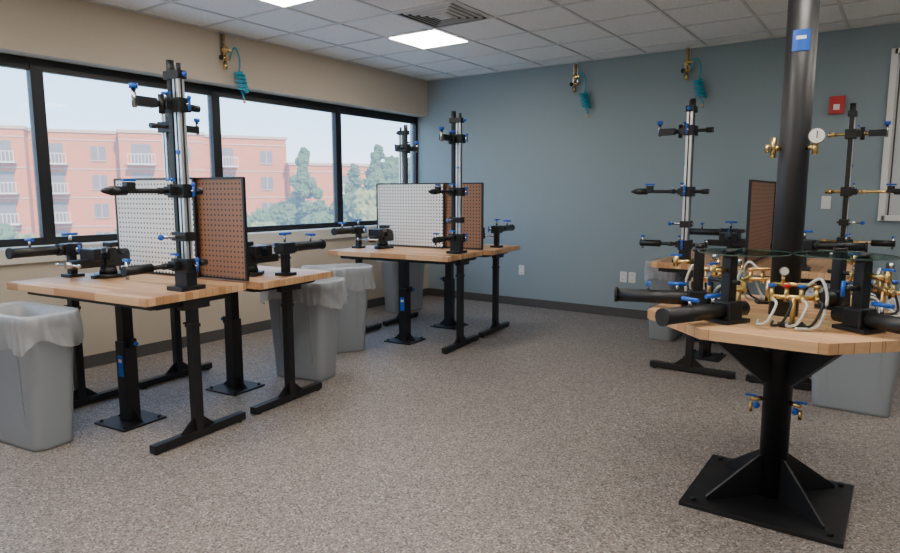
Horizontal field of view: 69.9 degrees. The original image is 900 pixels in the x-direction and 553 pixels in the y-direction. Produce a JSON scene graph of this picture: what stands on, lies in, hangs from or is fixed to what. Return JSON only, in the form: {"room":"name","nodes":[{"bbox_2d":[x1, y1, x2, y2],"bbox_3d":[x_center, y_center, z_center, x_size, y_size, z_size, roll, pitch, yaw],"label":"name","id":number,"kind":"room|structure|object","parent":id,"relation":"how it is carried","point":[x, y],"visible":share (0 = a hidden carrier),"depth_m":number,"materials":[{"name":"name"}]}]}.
{"room":"training workshop","nodes":[
{"label":"training workshop","id":0,"kind":"room"},
{"bbox_2d":[0,0,427,355],"bbox_3d":[-3.177,-0.677,4.901,0.300,2.880,9.600,5,9,35],"label":"wall","id":1,"kind":"structure","parent":0,"point":[78,32],"depth_m":5.65,"materials":[{"name":"beige paint"}]},
{"bbox_2d":[0,53,49,247],"bbox_3d":[-3.620,-0.862,4.327,0.070,1.425,1.600,5,9,35],"label":"window","id":2,"kind":"structure","parent":1,"relation":"in","point":[28,64],"depth_m":4.91,"materials":[{"name":"black metal"}]},
{"bbox_2d":[35,58,218,244],"bbox_3d":[-2.713,-1.029,5.611,0.070,1.425,1.560,5,9,35],"label":"window","id":3,"kind":"structure","parent":1,"relation":"in","point":[42,66],"depth_m":5.25,"materials":[{"name":"black metal"}]},
{"bbox_2d":[0,225,376,264],"bbox_3d":[-3.119,-0.177,4.924,0.212,0.113,9.580,5,9,35],"label":"window sill","id":4,"kind":"structure","parent":1,"relation":"attached to","point":[268,237],"depth_m":6.53,"materials":[{"name":"beige"}]},
{"bbox_2d":[84,288,427,368],"bbox_3d":[-3.049,0.713,4.991,0.012,0.100,9.600,5,9,35],"label":"baseboard","id":5,"kind":"structure","parent":1,"relation":"attached to","point":[95,360],"depth_m":5.77,"materials":[{"name":"black rubber"}]},
{"bbox_2d":[215,86,340,232],"bbox_3d":[-1.796,-1.198,6.910,0.070,1.425,1.640,5,9,35],"label":"window","id":6,"kind":"structure","parent":1,"relation":"in","point":[222,92],"depth_m":7.01,"materials":[{"name":"black metal"}]},
{"bbox_2d":[338,105,417,226],"bbox_3d":[-0.895,-1.363,8.186,0.070,1.425,1.500,5,9,35],"label":"window","id":7,"kind":"structure","parent":1,"relation":"in","point":[344,110],"depth_m":8.00,"materials":[{"name":"black metal"}]},
{"bbox_2d":[0,295,899,552],"bbox_3d":[0.243,1.109,2.718,8.650,0.100,9.900,5,9,35],"label":"floor","id":8,"kind":"structure","parent":0,"point":[550,430],"depth_m":3.45,"materials":[{"name":"grey carpet"}]},
{"bbox_2d":[0,304,76,451],"bbox_3d":[-2.376,0.554,3.631,0.657,0.766,0.388,4,8,27],"label":"trash can","id":9,"kind":"object","parent":8,"relation":"on","point":[36,342],"visible":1,"depth_m":3.50,"materials":[{"name":"grey plastic"}]},
{"bbox_2d":[7,271,245,454],"bbox_3d":[-1.971,0.463,3.967,1.310,0.860,0.680,4,8,29],"label":"workbench","id":10,"kind":"object","parent":8,"relation":"on","point":[149,292],"visible":0.93,"depth_m":3.83,"materials":[{"name":"black metal"}]},
{"bbox_2d":[5,232,84,277],"bbox_3d":[-2.500,-0.121,4.011,0.148,0.284,0.435,4,8,29],"label":"stand","id":11,"kind":"object","parent":10,"relation":"on","point":[71,250],"visible":0.91,"depth_m":4.06,"materials":[{"name":"black metal"}]},
{"bbox_2d":[55,241,129,278],"bbox_3d":[-2.235,-0.101,4.090,0.247,0.225,0.415,4,8,29],"label":"bench vise","id":12,"kind":"object","parent":10,"relation":"on","point":[107,257],"visible":0.99,"depth_m":4.08,"materials":[{"name":"black metal"}]},
{"bbox_2d":[100,60,207,291],"bbox_3d":[-1.535,-0.529,3.410,0.179,1.249,0.610,4,8,29],"label":"tower","id":13,"kind":"object","parent":10,"relation":"on","point":[185,267],"visible":1,"depth_m":3.50,"materials":[{"name":"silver metal"}]},
{"bbox_2d":[113,177,199,277],"bbox_3d":[-1.946,-0.331,4.253,0.794,0.631,0.020,4,8,29],"label":"pegboard panel","id":14,"kind":"object","parent":10,"relation":"on","point":[140,217],"visible":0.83,"depth_m":4.27,"materials":[{"name":"white metal"}]},
{"bbox_2d":[139,265,332,414],"bbox_3d":[-1.556,0.385,4.567,1.310,0.860,0.680,4,8,29],"label":"workbench","id":15,"kind":"object","parent":8,"relation":"on","point":[235,384],"visible":0.78,"depth_m":4.54,"materials":[{"name":"black metal"}]},
{"bbox_2d":[148,94,199,177],"bbox_3d":[-1.992,-0.716,4.852,0.179,1.249,0.610,4,8,29],"label":"tower","id":16,"kind":"object","parent":15,"relation":"on","point":[162,127],"visible":0.1,"depth_m":4.67,"materials":[{"name":"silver metal"}]},
{"bbox_2d":[195,177,248,280],"bbox_3d":[-1.581,-0.309,4.088,0.794,0.631,0.020,4,8,29],"label":"pegboard panel","id":17,"kind":"object","parent":15,"relation":"on","point":[221,207],"visible":0.62,"depth_m":3.98,"materials":[{"name":"brown wood"}]},
{"bbox_2d":[248,241,290,276],"bbox_3d":[-1.292,-0.129,4.303,0.247,0.225,0.415,4,8,29],"label":"bench vise","id":18,"kind":"object","parent":15,"relation":"on","point":[257,253],"visible":0.59,"depth_m":4.24,"materials":[{"name":"black metal"}]},
{"bbox_2d":[273,232,325,276],"bbox_3d":[-1.026,-0.168,4.375,0.148,0.284,0.435,4,8,29],"label":"stand","id":19,"kind":"object","parent":15,"relation":"on","point":[284,248],"visible":1,"depth_m":4.22,"materials":[{"name":"black metal"}]},
{"bbox_2d":[267,278,342,381],"bbox_3d":[-1.112,0.385,4.930,0.659,0.766,0.375,3,8,23],"label":"trash can","id":20,"kind":"object","parent":8,"relation":"on","point":[316,304],"visible":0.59,"depth_m":4.81,"materials":[{"name":"grey plastic"}]},
{"bbox_2d":[303,265,370,353],"bbox_3d":[-1.000,0.281,5.732,0.663,0.766,0.394,-3,8,-25],"label":"trash can","id":21,"kind":"object","parent":8,"relation":"on","point":[354,290],"visible":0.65,"depth_m":5.66,"materials":[{"name":"grey plastic"}]},
{"bbox_2d":[381,261,424,312],"bbox_3d":[-0.554,0.026,7.694,0.388,0.766,0.657,7,10,45],"label":"trash can","id":22,"kind":"object","parent":8,"relation":"on","point":[389,268],"visible":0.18,"depth_m":7.58,"materials":[{"name":"grey plastic"}]},
{"bbox_2d":[327,245,482,353],"bbox_3d":[-0.425,0.181,6.138,1.310,0.860,0.680,4,8,29],"label":"workbench","id":23,"kind":"object","parent":8,"relation":"on","point":[403,255],"visible":0.91,"depth_m":5.96,"materials":[{"name":"beige wood"}]},
{"bbox_2d":[331,219,366,248],"bbox_3d":[-0.955,-0.403,6.183,0.148,0.284,0.435,4,8,29],"label":"stand","id":24,"kind":"object","parent":23,"relation":"on","point":[358,230],"visible":0.99,"depth_m":6.26,"materials":[{"name":"black metal"}]},
{"bbox_2d":[357,225,393,248],"bbox_3d":[-0.689,-0.383,6.261,0.247,0.225,0.415,4,8,29],"label":"bench vise","id":25,"kind":"object","parent":23,"relation":"on","point":[380,235],"visible":1,"depth_m":6.25,"materials":[{"name":"black metal"}]},
{"bbox_2d":[376,183,444,247],"bbox_3d":[-0.400,-0.613,6.424,0.794,0.631,0.020,4,8,29],"label":"pegboard panel","id":26,"kind":"object","parent":23,"relation":"on","point":[413,214],"visible":0.86,"depth_m":6.41,"materials":[{"name":"white metal"}]},
{"bbox_2d":[428,111,467,253],"bbox_3d":[0.010,-0.811,5.582,0.179,1.249,0.610,4,8,29],"label":"tower","id":27,"kind":"object","parent":23,"relation":"on","point":[455,137],"visible":1,"depth_m":5.68,"materials":[{"name":"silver metal"}]},
{"bbox_2d":[383,244,519,337],"bbox_3d":[-0.010,0.103,6.738,1.310,0.860,0.680,4,8,29],"label":"workbench","id":28,"kind":"object","parent":8,"relation":"on","point":[449,322],"visible":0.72,"depth_m":6.66,"materials":[{"name":"black metal"}]},
{"bbox_2d":[394,125,418,182],"bbox_3d":[-0.446,-0.998,7.023,0.179,1.249,0.610,4,8,29],"label":"tower","id":29,"kind":"object","parent":28,"relation":"on","point":[403,148],"visible":0.37,"depth_m":6.83,"materials":[{"name":"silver metal"}]},
{"bbox_2d":[445,183,483,249],"bbox_3d":[-0.035,-0.592,6.259,0.794,0.631,0.020,4,8,29],"label":"pegboard panel","id":30,"kind":"object","parent":28,"relation":"on","point":[472,203],"visible":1,"depth_m":6.12,"materials":[{"name":"brown wood"}]},
{"bbox_2d":[483,228,493,238],"bbox_3d":[0.253,-0.411,6.475,0.247,0.225,0.415,4,8,29],"label":"bench vise","id":31,"kind":"object","parent":28,"relation":"on","point":[484,234],"visible":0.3,"depth_m":6.58,"materials":[{"name":"black"}]},
{"bbox_2d":[488,219,514,247],"bbox_3d":[0.519,-0.450,6.546,0.148,0.284,0.435,4,8,29],"label":"stand","id":32,"kind":"object","parent":28,"relation":"on","point":[496,229],"visible":1,"depth_m":6.39,"materials":[{"name":"black metal"}]},
{"bbox_2d":[647,258,687,340],"bbox_3d":[2.134,0.209,6.291,0.375,0.766,0.659,5,9,35],"label":"trash can","id":33,"kind":"object","parent":8,"relation":"on","point":[659,280],"visible":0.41,"depth_m":6.11,"materials":[{"name":"grey plastic"}]},
{"bbox_2d":[649,250,770,378],"bbox_3d":[2.234,0.265,5.493,0.680,0.860,1.310,5,9,35],"label":"workbench","id":34,"kind":"object","parent":8,"relation":"on","point":[688,363],"visible":0.39,"depth_m":5.07,"materials":[{"name":"black metal"}]},
{"bbox_2d":[631,98,713,262],"bbox_3d":[1.700,-0.738,5.016,0.610,1.249,0.179,5,9,35],"label":"tower","id":35,"kind":"object","parent":34,"relation":"on","point":[689,129],"visible":0.96,"depth_m":4.95,"materials":[{"name":"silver metal"}]},
{"bbox_2d":[690,221,736,251],"bbox_3d":[2.408,-0.370,5.929,0.435,0.284,0.148,5,9,35],"label":"stand","id":36,"kind":"object","parent":34,"relation":"on","point":[693,231],"visible":0.49,"depth_m":5.91,"materials":[{"name":"black metal"}]},
{"bbox_2d":[702,229,745,255],"bbox_3d":[2.455,-0.305,5.662,0.415,0.225,0.247,5,9,35],"label":"bench vise","id":37,"kind":"object","parent":34,"relation":"on","point":[736,242],"visible":0.82,"depth_m":5.61,"materials":[{"name":"black metal"}]},
{"bbox_2d":[744,180,775,265],"bbox_3d":[2.500,-0.450,5.169,0.020,0.631,1.094,5,9,35],"label":"pegboard panel","id":38,"kind":"object","parent":34,"relation":"on","point":[761,194],"visible":0.83,"depth_m":5.08,"materials":[{"name":"brown wood"}]},
{"bbox_2d":[647,0,899,548],"bbox_3d":[1.486,-0.403,2.800,1.070,2.878,1.070,5,9,35],"label":"workstation","id":39,"kind":"object","parent":8,"relation":"on","point":[767,487],"visible":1,"depth_m":2.78,"materials":[{"name":"black metal"}]},
{"bbox_2d":[614,243,717,306],"bbox_3d":[1.029,-0.008,3.046,0.472,0.305,0.168,3,8,20],"label":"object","id":40,"kind":"object","parent":39,"relation":"on","point":[647,295],"visible":0.77,"depth_m":3.00,"materials":[{"name":"black metal"}]},
{"bbox_2d":[682,253,721,291],"bbox_3d":[1.270,0.002,3.208,0.252,0.243,0.128,-5,9,-33],"label":"valve manifold","id":41,"kind":"object","parent":39,"relation":"on","point":[714,257],"visible":0.3,"depth_m":3.17,"materials":[{"name":"gold metal"}]},
{"bbox_2d":[655,248,791,325],"bbox_3d":[1.116,0.041,2.668,0.632,0.305,0.361,-4,8,-27],"label":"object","id":42,"kind":"object","parent":39,"relation":"on","point":[726,310],"visible":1,"depth_m":2.65,"materials":[{"name":"black metal"}]},
{"bbox_2d":[713,258,749,314],"bbox_3d":[1.269,0.041,2.907,0.128,0.243,0.252,1,8,10],"label":"valve manifold","id":43,"kind":"object","parent":39,"relation":"on","point":[741,275],"visible":0.27,"depth_m":2.83,"materials":[{"name":"gold metal"}]},
{"bbox_2d":[743,261,770,303],"bbox_3d":[1.569,0.007,3.169,0.252,0.243,0.128,2,8,13],"label":"valve manifold","id":44,"kind":"object","parent":39,"relation":"on","point":[759,300],"visible":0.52,"depth_m":3.14,"materials":[{"name":"gold metal"}]},
{"bbox_2d":[756,266,828,330],"bbox_3d":[1.361,0.086,2.563,0.252,0.243,0.128,3,8,21],"label":"valve manifold","id":45,"kind":"object","parent":39,"relation":"on","point":[783,271],"visible":1,"depth_m":2.56,"materials":[{"name":"gold metal"}]},
{"bbox_2d":[794,251,899,334],"bbox_3d":[1.629,0.067,2.467,0.361,0.305,0.632,-3,8,-20],"label":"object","id":46,"kind":"object","parent":39,"relation":"on","point":[858,318],"visible":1,"depth_m":2.49,"materials":[{"name":"black metal"}]},
{"bbox_2d":[814,243,890,309],"bbox_3d":[1.946,-0.007,3.041,0.472,0.305,0.168,-3,8,-25],"label":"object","id":47,"kind":"object","parent":39,"relation":"on","point":[838,272],"visible":0.41,"depth_m":2.98,"materials":[{"name":"black metal"}]},
{"bbox_2d":[847,264,879,312],"bbox_3d":[1.738,0.067,2.709,0.128,0.243,0.252,4,8,29],"label":"valve manifold","id":48,"kind":"object","parent":39,"relation":"on","point":[850,277],"visible":0.15,"depth_m":2.69,"materials":[{"name":"metal"}]},
{"bbox_2d":[873,263,899,316],"bbox_3d":[1.911,0.059,2.774,0.128,0.243,0.252,1,8,10],"label":"valve manifold","id":49,"kind":"object","parent":39,"relation":"on","point":[884,289],"visible":0.61,"depth_m":2.79,"materials":[{"name":"gold metal"}]},
{"bbox_2d":[746,257,852,390],"bbox_3d":[2.791,0.326,5.021,0.680,0.860,1.310,5,9,35],"label":"workbench","id":50,"kind":"object","parent":8,"relation":"on","point":[819,266],"visible":0.16,"depth_m":4.60,"materials":[{"name":"black metal"}]},
{"bbox_2d":[770,241,832,266],"bbox_3d":[2.570,-0.182,4.711,0.415,0.225,0.247,5,9,35],"label":"bench vise","id":51,"kind":"object","parent":50,"relation":"on","point":[815,254],"visible":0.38,"depth_m":4.63,"materials":[{"name":"black metal"}]},
{"bbox_2d":[801,230,867,270],"bbox_3d":[2.618,-0.176,4.437,0.435,0.284,0.148,5,9,35],"label":"stand","id":52,"kind":"object","parent":50,"relation":"on","point":[808,244],"visible":0.72,"depth_m":4.42,"materials":[{"name":"black metal"}]},
{"bbox_2d":[820,103,899,258],"bbox_3d":[3.374,-0.760,5.191,0.610,1.249,0.179,5,9,35],"label":"tower","id":53,"kind":"object","parent":50,"relation":"on","point":[851,133],"visible":0.86,"depth_m":5.19,"materials":[{"name":"black metal"}]},
{"bbox_2d":[808,290,899,417],"bbox_3d":[2.636,0.481,4.196,0.663,0.766,0.394,5,9,35],"label":"trash can","id":54,"kind":"object","parent":8,"relation":"on","point":[864,384],"visible":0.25,"depth_m":4.09,"materials":[{"name":"grey plastic"}]},
{"bbox_2d":[93,0,899,79],"bbox_3d":[0.243,-1.856,2.333,8.650,0.120,9.900,5,9,35],"label":"ceiling","id":55,"kind":"structure","parent":0,"point":[338,11],"depth_m":5.71,"materials":[{"name":"tile"}]},
{"bbox_2d":[219,32,249,102],"bbox_3d":[-2.018,-1.954,6.038,0.107,0.621,0.279,7,10,44],"label":"air hose","id":56,"kind":"object","parent":55,"relation":"hanging from","point":[224,49],"visible":1,"depth_m":6.01,"materials":[{"name":"teal plastic"}]},
{"bbox_2d":[261,0,312,6],"bbox_3d":[-1.255,-2.102,4.750,0.585,0.013,0.585,5,9,35],"label":"ceiling light","id":57,"kind":"object","parent":55,"relation":"in","point":[283,3],"depth_m":5.00,"materials":[{"name":"white plastic"}]},
{"bbox_2d":[388,29,469,48],"bbox_3d":[-0.206,-2.295,6.236,0.585,0.013,0.585,5,9,35],"label":"ceiling light","id":58,"kind":"object","parent":55,"relation":"in","point":[434,37],"depth_m":6.21,"materials":[{"name":"white plastic"}]},
{"bbox_2d":[394,1,490,28],"bbox_3d":[-0.056,-2.179,5.394,0.609,0.033,0.609,5,9,35],"label":"ceiling vent","id":59,"kind":"object","parent":55,"relation":"in","point":[451,13],"depth_m":5.35,"materials":[{"name":"grey metal"}]},
{"bbox_2d":[84,0,899,80],"bbox_3d":[0.304,-1.786,2.298,8.200,0.010,9.600,5,9,35],"label":"grid","id":60,"kind":"object","parent":55,"relation":"attached to","point":[744,3],"depth_m":5.86,"materials":[{"name":"white metal"}]},
{"bbox_2d":[570,63,590,117],"bbox_3d":[1.471,-2.103,7.267,0.273,0.621,0.115,5,9,35],"label":"air hose","id":61,"kind":"object","parent":55,"relation":"hanging from","point":[575,76],"visible":1,"depth_m":7.25,"materials":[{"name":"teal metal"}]},
{"bbox_2d":[681,48,706,107],"bbox_3d":[2.487,-2.031,6.559,0.273,0.621,0.115,5,9,35],"label":"air hose","id":62,"kind":"object","parent":55,"relation":"hanging from","point":[687,62],"visible":1,"depth_m":6.55,"materials":[{"name":"teal plastic"}]},
{"bbox_2d":[410,23,899,310],"bbox_3d":[3.039,-0.883,6.486,8.650,2.880,0.150,5,9,35],"label":"wall","id":63,"kind":"structure","parent":0,"point":[565,179],"depth_m":7.10,"materials":[{"name":"blue paint"}]},
{"bbox_2d":[519,265,524,274],"bbox_3d":[0.891,-0.082,8.006,0.078,0.120,0.012,5,9,35],"label":"wall outlet","id":64,"kind":"object","parent":63,"relation":"attached to","point":[521,267],"visible":1,"depth_m":8.00,"materials":[{"name":"white plastic"}]},
{"bbox_2d":[428,288,648,319],"bbox_3d":[3.059,0.510,6.553,8.188,0.100,0.012,5,9,35],"label":"baseboard","id":65,"kind":"structure","parent":63,"relation":"attached to","point":[583,308],"depth_m":7.78,"materials":[{"name":"black rubber"}]},
{"bbox_2d":[620,271,626,281],"bbox_3d":[1.956,0.004,7.265,0.078,0.120,0.012,5,9,35],"label":"wall outlet","id":66,"kind":"object","parent":63,"relation":"attached to","point":[623,275],"visible":1,"depth_m":7.26,"materials":[{"name":"white plastic"}]},
{"bbox_2d":[628,272,635,282],"bbox_3d":[2.038,0.012,7.208,0.078,0.120,0.012,5,9,35],"label":"wall outlet","id":67,"kind":"object","parent":63,"relation":"attached to","point":[632,275],"visible":1,"depth_m":7.20,"materials":[{"name":"white plastic"}]},
{"bbox_2d":[821,196,830,208],"bbox_3d":[3.535,-0.696,6.056,0.078,0.120,0.017,5,9,35],"label":"light switch","id":68,"kind":"object","parent":63,"relation":"attached to","point":[826,200],"visible":1,"depth_m":6.05,"materials":[{"name":"white plastic"}]},
{"bbox_2d":[828,95,845,113],"bbox_3d":[3.550,-1.574,5.910,0.125,0.160,0.050,5,9,35],"label":"fire alarm","id":69,"kind":"object","parent":63,"relation":"attached to","point":[836,103],"visible":1,"depth_m":5.89,"materials":[{"name":"red plastic"}]},
{"bbox_2d":[877,48,899,220],"bbox_3d":[4.614,-1.178,5.190,1.850,1.500,0.083,5,9,35],"label":"whiteboard","id":70,"kind":"object","parent":63,"relation":"attached to","point":[889,203],"visible":0.98,"depth_m":5.71,"materials":[{"name":"grey"}]},
{"label":"outside","id":71,"kind":"structure","parent":0,"visible":0},
{"bbox_3d":[-43.136,-4.839,87.725,159.400,0.200,240.000,5,9,35],"label":"ground","id":72,"kind":"structure","parent":71,"visible":0},
{"bbox_2d":[0,223,18,238],"bbox_3d":[-23.845,-0.398,32.362,4.512,5.254,4.151,4,8,29],"label":"tree","id":73,"kind":"object","parent":72,"relation":"on","point":[7,231],"visible":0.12,"depth_m":32.46,"materials":[{"name":"green plant"}]},
{"bbox_2d":[15,231,36,237],"bbox_3d":[-25.061,-0.463,36.620,4.078,4.286,4.140,-5,9,-36],"label":"tree","id":74,"kind":"object","parent":72,"relation":"on","point":[20,235],"visible":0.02,"depth_m":36.14,"materials":[{"name":"green plant"}]},
{"bbox_2d":[0,125,368,236],"bbox_3d":[-35.000,-9.366,72.503,65.300,12.700,17.765,-3,8,-25],"label":"apartment building","id":75,"kind":"structure","parent":72,"relation":"on","point":[83,163],"depth_m":65.79,"materials":[{"name":"brick"}]},
{"bbox_2d":[247,213,250,226],"bbox_3d":[-14.968,-2.016,43.541,4.410,5.582,4.794,5,9,32],"label":"tree","id":76,"kind":"object","parent":72,"relation":"on","point":[248,216],"visible":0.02,"depth_m":43.41,"materials":[{"name":"green plant"}]},
{"bbox_2d":[249,221,276,226],"bbox_3d":[-12.626,-1.335,42.226,4.416,4.571,4.350,-5,9,-33],"label":"tree","id":77,"kind":"object","parent":72,"relation":"on","point":[255,223],"visible":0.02,"depth_m":41.98,"materials":[{"name":"green plant"}]},
{"bbox_2d":[249,201,299,224],"bbox_3d":[-11.825,-2.449,45.602,5.076,5.910,4.670,-4,8,-26],"label":"tree","id":78,"kind":"object","parent":72,"relation":"on","point":[275,213],"visible":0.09,"depth_m":43.69,"materials":[{"name":"green plant"}]},
{"bbox_2d":[281,147,327,224],"bbox_3d":[-9.867,-4.045,44.090,4.644,9.464,4.088,3,8,25],"label":"tree","id":79,"kind":"object","parent":72,"relation":"on","point":[296,208],"visible":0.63,"depth_m":42.98,"materials":[{"name":"green plant"}]},
{"bbox_2d":[300,211,346,223],"bbox_3d":[-8.057,-1.564,41.340,4.512,5.254,4.151,1,7,5],"label":"tree","id":80,"kind":"object","parent":72,"relation":"on","point":[321,217],"visible":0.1,"depth_m":40.61,"materials":[{"name":"green plant"}]},
{"bbox_2d":[328,186,375,220],"bbox_3d":[-5.776,-2.950,45.634,5.922,6.895,5.448,5,9,35],"label":"tree","id":81,"kind":"object","parent":72,"relation":"on","point":[347,198],"visible":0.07,"depth_m":43.82,"materials":[{"name":"green plant"}]},
{"bbox_2d":[343,163,362,193],"bbox_3d":[-8.187,-5.495,57.010,4.423,9.014,3.893,-4,9,-30],"label":"tree","id":82,"kind":"object","parent":72,"relation":"on","point":[354,182],"visible":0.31,"depth_m":56.54,"materials":[{"name":"green plant"}]},
{"bbox_2d":[349,188,376,220],"bbox_3d":[-3.862,-2.670,43.627,6.525,6.857,6.623,-4,9,-30],"label":"tree","id":83,"kind":"object","parent":72,"relation":"on","point":[363,205],"visible":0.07,"depth_m":42.42,"materials":[{"name":"green plant"}]},
{"bbox_2d":[365,144,384,177],"bbox_3d":[-6.336,-6.734,59.553,4.671,10.816,5.308,-2,8,-15],"label":"tree","id":84,"kind":"object","parent":72,"relation":"on","point":[377,155],"visible":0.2,"depth_m":58.37,"materials":[{"name":"green plant"}]},
{"bbox_2d":[362,155,409,188],"bbox_3d":[-4.491,-6.247,59.553,7.783,9.850,8.461,-5,9,-35],"label":"tree","id":85,"kind":"object","parent":72,"relation":"on","point":[387,167],"visible":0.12,"depth_m":57.65,"materials":[{"name":"green plant"}]},
{"bbox_2d":[380,165,409,182],"bbox_3d":[-2.757,-4.064,47.837,6.745,8.537,7.332,-3,8,-23],"label":"tree","id":86,"kind":"object","parent":72,"relation":"on","point":[394,177],"visible":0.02,"depth_m":47.09,"materials":[{"name":"green plant"}]}
]}

